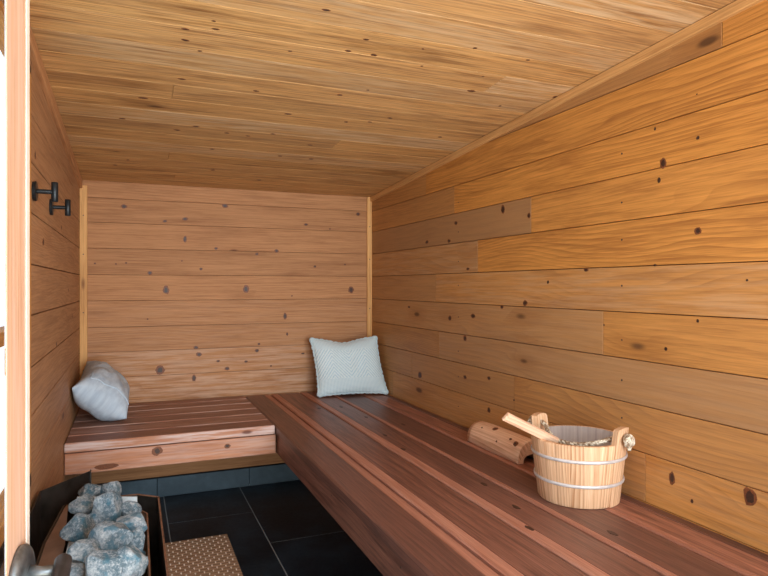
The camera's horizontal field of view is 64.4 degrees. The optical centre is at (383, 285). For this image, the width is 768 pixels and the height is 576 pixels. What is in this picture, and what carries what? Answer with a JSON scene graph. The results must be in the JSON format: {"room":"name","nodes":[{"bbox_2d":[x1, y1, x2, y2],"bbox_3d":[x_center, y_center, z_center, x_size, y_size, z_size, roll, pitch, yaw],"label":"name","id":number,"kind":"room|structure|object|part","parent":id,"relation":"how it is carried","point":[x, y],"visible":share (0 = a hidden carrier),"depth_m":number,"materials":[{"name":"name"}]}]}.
{"room":"spa","nodes":[
{"label":"spa","id":0,"kind":"room"},
{"bbox_2d":[30,59,78,511],"bbox_3d":[-0.900,0.167,1.478,0.041,1.940,3.620,0,0,-23],"label":"wall","id":1,"kind":"structure","parent":0,"point":[54,238],"depth_m":2.04,"materials":[{"name":"brown wood"}]},
{"bbox_2d":[30,65,30,486],"bbox_3d":[-0.707,-0.025,1.023,0.045,1.085,1.192,0,0,-23],"label":"window","id":2,"kind":"structure","parent":1,"relation":"in","point":[30,65],"depth_m":1.57,"materials":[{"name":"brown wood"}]},
{"bbox_2d":[0,0,71,575],"bbox_3d":[-0.243,0.211,0.244,0.061,1.828,0.740,0,0,-14],"label":"door","id":3,"kind":"structure","parent":1,"relation":"in","point":[17,557],"depth_m":0.56,"materials":[{"name":"brown wood"}]},
{"bbox_3d":[-0.256,0.207,0.248,0.002,1.580,0.593,0,0,-15],"label":"glass panel","id":4,"kind":"part","parent":3,"relation":"part of","materials":[{"name":"white"}]},
{"bbox_3d":[-0.334,0.273,0.566,0.009,0.064,0.064,0,0,-15],"label":"handle","id":5,"kind":"part","parent":3,"relation":"part of","materials":[{"name":"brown metal"}]},
{"bbox_3d":[-0.289,0.268,0.526,0.016,0.029,0.122,0,0,-15],"label":"handle lever","id":6,"kind":"part","parent":3,"relation":"part of","materials":[{"name":"grey metal"}]},
{"bbox_2d":[32,181,57,201],"bbox_3d":[-0.922,-0.257,1.663,0.060,0.055,0.055,0,0,-23],"label":"wall hook","id":7,"kind":"object","parent":1,"relation":"attached to","point":[54,185],"visible":1,"depth_m":1.66,"materials":[{"name":"black metal"}]},
{"bbox_3d":[-0.946,-0.257,1.653,0.009,0.055,0.055,0,0,-23],"label":"wall plate","id":8,"kind":"part","parent":7,"relation":"part of","materials":[{"name":"black metal"}]},
{"bbox_3d":[-0.925,-0.257,1.661,0.035,0.012,0.012,0,0,-23],"label":"arm","id":9,"kind":"part","parent":7,"relation":"part of","materials":[{"name":"black metal"}]},
{"bbox_2d":[30,25,81,187],"bbox_3d":[-0.870,-0.631,1.476,0.014,0.261,3.594,0,0,-23],"label":"trim","id":10,"kind":"structure","parent":1,"relation":"attached to","point":[35,56],"depth_m":1.94,"materials":[{"name":"brown wood"}]},
{"bbox_2d":[49,199,70,215],"bbox_3d":[-1.065,-0.259,2.009,0.060,0.055,0.055,0,0,-23],"label":"wall hook","id":11,"kind":"object","parent":1,"relation":"attached to","point":[67,207],"visible":0.91,"depth_m":2.01,"materials":[{"name":"black metal"}]},
{"bbox_3d":[-1.089,-0.259,1.999,0.009,0.055,0.055,0,0,-23],"label":"wall plate","id":12,"kind":"part","parent":11,"relation":"part of","materials":[{"name":"black metal"}]},
{"bbox_3d":[-1.069,-0.259,2.008,0.035,0.012,0.012,0,0,-23],"label":"arm","id":13,"kind":"part","parent":11,"relation":"part of","materials":[{"name":"black metal"}]},
{"bbox_2d":[77,180,373,484],"bbox_3d":[-0.813,0.287,3.479,1.693,1.700,0.051,0,0,-23],"label":"wall","id":14,"kind":"structure","parent":0,"point":[193,292],"depth_m":3.40,"materials":[{"name":"brown wood"}]},
{"bbox_2d":[79,185,86,379],"bbox_3d":[-1.547,0.050,3.139,0.036,1.135,0.014,0,0,-23],"label":"trim","id":15,"kind":"structure","parent":14,"relation":"attached to","point":[82,191],"depth_m":3.13,"materials":[{"name":"brown wood"}]},
{"bbox_2d":[64,396,275,475],"bbox_3d":[-1.023,0.684,2.928,0.838,0.124,0.802,0,0,-23],"label":"bench","id":16,"kind":"object","parent":14,"relation":"attached to","point":[194,430],"visible":0.99,"depth_m":2.64,"materials":[{"name":"brown wood"}]},
{"bbox_2d":[72,361,129,420],"bbox_3d":[-1.328,0.495,2.886,0.234,0.252,0.496,0,0,-23],"label":"cushion","id":17,"kind":"object","parent":16,"relation":"on","point":[101,391],"visible":1,"depth_m":2.75,"materials":[{"name":"fabric"}]},
{"bbox_3d":[-0.877,0.705,2.576,0.838,0.083,0.041,0,0,-23],"label":"rail","id":18,"kind":"part","parent":16,"relation":"part of","materials":[{"name":"brown wood"}]},
{"bbox_2d":[100,463,299,496],"bbox_3d":[-0.820,1.084,3.443,1.611,0.102,0.009,0,0,-23],"label":"baseboard","id":19,"kind":"structure","parent":14,"relation":"attached to","point":[234,478],"depth_m":3.38,"materials":[{"name":"tile"}]},
{"bbox_2d":[367,197,371,336],"bbox_3d":[-0.089,0.035,3.744,0.031,1.163,0.014,0,0,-23],"label":"trim","id":20,"kind":"structure","parent":14,"relation":"attached to","point":[369,204],"depth_m":3.74,"materials":[{"name":"brown wood"}]},
{"bbox_2d":[159,480,382,575],"bbox_3d":[-0.132,1.157,1.797,1.663,0.040,3.620,0,0,-23],"label":"floor","id":21,"kind":"structure","parent":0,"point":[279,528],"depth_m":2.86,"materials":[{"name":"tile"}]},
{"bbox_2d":[30,470,90,564],"bbox_3d":[-0.856,0.853,1.493,0.098,0.566,0.809,0,0,-14],"label":"shield","id":22,"kind":"object","parent":21,"relation":"on","point":[49,502],"visible":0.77,"depth_m":1.72,"materials":[{"name":"metal"}]},
{"bbox_2d":[36,494,168,575],"bbox_3d":[-0.627,0.856,1.367,0.270,0.560,0.805,0,0,-23],"label":"stove","id":23,"kind":"object","parent":21,"relation":"on","point":[53,545],"visible":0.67,"depth_m":1.61,"materials":[{"name":"metal"}]},
{"bbox_2d":[59,513,95,541],"bbox_3d":[-0.721,0.569,1.430,0.072,0.064,0.074,0,0,-1],"label":"stone","id":24,"kind":"object","parent":23,"relation":"in","point":[79,527],"visible":0.84,"depth_m":1.41,"materials":[{"name":"grey stone"}]},
{"bbox_2d":[70,562,85,575],"bbox_3d":[-0.630,0.585,1.238,0.050,0.044,0.054,0,0,-23],"label":"stone","id":25,"kind":"object","parent":23,"relation":"in","point":[77,569],"visible":0.46,"depth_m":1.23,"materials":[{"name":"grey stone"}]},
{"bbox_2d":[68,494,94,514],"bbox_3d":[-0.802,0.585,1.625,0.072,0.056,0.067,0,0,18],"label":"stone","id":26,"kind":"object","parent":23,"relation":"in","point":[83,504],"visible":0.7,"depth_m":1.61,"materials":[{"name":"grey stone"}]},
{"bbox_2d":[67,538,101,564],"bbox_3d":[-0.634,0.566,1.292,0.070,0.053,0.068,0,0,-23],"label":"stone","id":27,"kind":"object","parent":23,"relation":"in","point":[79,550],"visible":0.52,"depth_m":1.27,"materials":[{"name":"grey stone"}]},
{"bbox_2d":[78,483,100,496],"bbox_3d":[-0.836,0.591,1.752,0.070,0.050,0.065,0,0,-38],"label":"stone","id":28,"kind":"object","parent":23,"relation":"in","point":[93,489],"visible":0.55,"depth_m":1.74,"materials":[{"name":"grey stone"}]},
{"bbox_2d":[85,550,123,575],"bbox_3d":[-0.547,0.555,1.202,0.069,0.065,0.075,0,0,42],"label":"stone","id":29,"kind":"object","parent":23,"relation":"in","point":[98,562],"visible":0.97,"depth_m":1.18,"materials":[{"name":"grey stone"}]},
{"bbox_3d":[-0.756,0.732,1.667,0.163,0.311,0.003,0,0,0],"label":"plate","id":30,"kind":"part","parent":23,"relation":"part of","materials":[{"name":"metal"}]},
{"bbox_2d":[88,521,133,549],"bbox_3d":[-0.603,0.550,1.345,0.093,0.060,0.090,0,0,-23],"label":"stone","id":31,"kind":"object","parent":23,"relation":"in","point":[111,535],"visible":0.86,"depth_m":1.32,"materials":[{"name":"grey stone"}]},
{"bbox_2d":[100,481,121,494],"bbox_3d":[-0.788,0.592,1.762,0.046,0.060,0.055,0,0,37],"label":"stone","id":32,"kind":"object","parent":23,"relation":"in","point":[114,486],"visible":0.62,"depth_m":1.75,"materials":[{"name":"grey stone"}]},
{"bbox_2d":[121,501,141,515],"bbox_3d":[-0.662,0.587,1.593,0.056,0.050,0.053,0,0,20],"label":"stone","id":33,"kind":"object","parent":23,"relation":"in","point":[128,507],"visible":0.65,"depth_m":1.58,"materials":[{"name":"grey stone"}]},
{"bbox_2d":[117,545,147,575],"bbox_3d":[-0.512,0.557,1.224,0.074,0.071,0.064,0,0,-23],"label":"stone","id":34,"kind":"object","parent":23,"relation":"in","point":[135,562],"visible":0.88,"depth_m":1.21,"materials":[{"name":"grey stone"}]},
{"bbox_2d":[141,510,150,575],"bbox_3d":[-0.534,0.747,1.359,0.030,0.281,0.680,0,0,-23],"label":"heater","id":35,"kind":"object","parent":23,"relation":"on","point":[146,548],"depth_m":1.54,"materials":[{"name":"black metal"}]},
{"bbox_3d":[-0.599,0.648,1.440,0.073,0.047,0.077,0,0,-23],"label":"stone","id":36,"kind":"object","parent":23,"relation":"in","visible":0},
{"bbox_2d":[129,529,144,551],"bbox_3d":[-0.573,0.597,1.414,0.036,0.068,0.036,0,0,-23],"label":"stone","id":37,"kind":"object","parent":36,"relation":"on","point":[138,540],"visible":0.52,"depth_m":1.40,"materials":[{"name":"grey stone"}]},
{"bbox_3d":[-0.653,0.645,1.525,0.087,0.054,0.087,0,0,-23],"label":"stone","id":38,"kind":"object","parent":23,"relation":"in","visible":0},
{"bbox_2d":[116,512,147,531],"bbox_3d":[-0.620,0.589,1.499,0.072,0.060,0.073,0,0,-23],"label":"stone","id":39,"kind":"object","parent":38,"relation":"on","point":[136,520],"visible":0.68,"depth_m":1.48,"materials":[{"name":"grey stone"}]},
{"bbox_3d":[-0.730,0.657,1.582,0.077,0.047,0.076,0,0,-23],"label":"stone","id":40,"kind":"object","parent":23,"relation":"in","visible":0},
{"bbox_2d":[89,513,99,524],"bbox_3d":[-0.734,0.601,1.551,0.060,0.054,0.055,0,0,37],"label":"stone","id":41,"kind":"object","parent":40,"relation":"on","point":[95,517],"visible":0.2,"depth_m":1.53,"materials":[{"name":"grey stone"}]},
{"bbox_2d":[92,492,122,521],"bbox_3d":[-0.712,0.572,1.570,0.073,0.091,0.074,0,0,-23],"label":"stone","id":42,"kind":"object","parent":40,"relation":"on","point":[107,506],"visible":0.85,"depth_m":1.54,"materials":[{"name":"grey stone"}]},
{"bbox_2d":[165,534,242,575],"bbox_3d":[-0.691,1.117,2.352,0.268,0.024,0.705,0,0,-23],"label":"mat","id":43,"kind":"object","parent":21,"relation":"on","point":[211,555],"visible":0.98,"depth_m":2.49,"materials":[{"name":"brown fabric"}]},
{"bbox_2d":[245,391,767,575],"bbox_3d":[0.235,0.879,1.995,0.771,0.514,3.465,0,0,-23],"label":"bench","id":44,"kind":"object","parent":21,"relation":"on","point":[405,482],"visible":0.89,"depth_m":1.71,"materials":[{"name":"brown wood"}]},
{"bbox_3d":[-0.096,0.706,1.857,0.039,0.095,3.465,0,0,-23],"label":"rail","id":45,"kind":"part","parent":44,"relation":"part of","materials":[{"name":"brown wood"}]},
{"bbox_2d":[309,336,388,397],"bbox_3d":[-0.201,0.456,3.494,0.442,0.330,0.154,0,0,-15],"label":"cushion","id":46,"kind":"object","parent":44,"relation":"on","point":[354,366],"visible":1,"depth_m":3.45,"materials":[{"name":"white fabric"}]},
{"bbox_2d":[467,421,533,463],"bbox_3d":[0.455,0.582,2.310,0.120,0.079,0.350,0,0,-23],"label":"headrest cover","id":47,"kind":"object","parent":44,"relation":"on","point":[512,446],"visible":0.97,"depth_m":2.25,"materials":[{"name":"brown wood"}]},
{"bbox_2d":[527,412,634,508],"bbox_3d":[0.576,0.509,1.811,0.274,0.224,0.274,0,0,0],"label":"wooden bucket","id":48,"kind":"object","parent":44,"relation":"on","point":[586,470],"visible":0.89,"depth_m":1.71,"materials":[{"name":"brown wood"}]},
{"bbox_2d":[502,412,560,443],"bbox_3d":[0.470,0.443,1.777,0.310,0.180,0.060,0,0,-23],"label":"ladle","id":49,"kind":"object","parent":48,"relation":"in","point":[509,418],"visible":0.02,"depth_m":1.74,"materials":[{"name":"brown wood"}]},
{"bbox_3d":[0.552,0.437,1.789,0.080,0.049,0.302,0,0,-44],"label":"rope handle","id":50,"kind":"part","parent":48,"relation":"part of","materials":[{"name":"beige fabric"}]},
{"bbox_2d":[30,0,735,196],"bbox_3d":[-0.130,-0.679,1.778,1.653,0.267,3.624,0,0,-23],"label":"ceiling","id":51,"kind":"structure","parent":0,"point":[357,98],"depth_m":1.87,"materials":[{"name":"brown wood"}]},
{"bbox_2d":[372,0,767,554],"bbox_3d":[0.636,0.147,2.115,0.061,1.981,3.620,0,0,-23],"label":"wall","id":52,"kind":"structure","parent":0,"point":[600,260],"depth_m":1.83,"materials":[{"name":"brown wood"}]},
{"bbox_2d":[370,0,763,201],"bbox_3d":[0.607,-0.639,2.089,0.014,0.244,3.594,0,0,-23],"label":"trim","id":53,"kind":"structure","parent":52,"relation":"attached to","point":[737,6],"depth_m":1.91,"materials":[{"name":"brown wood"}]}
]}

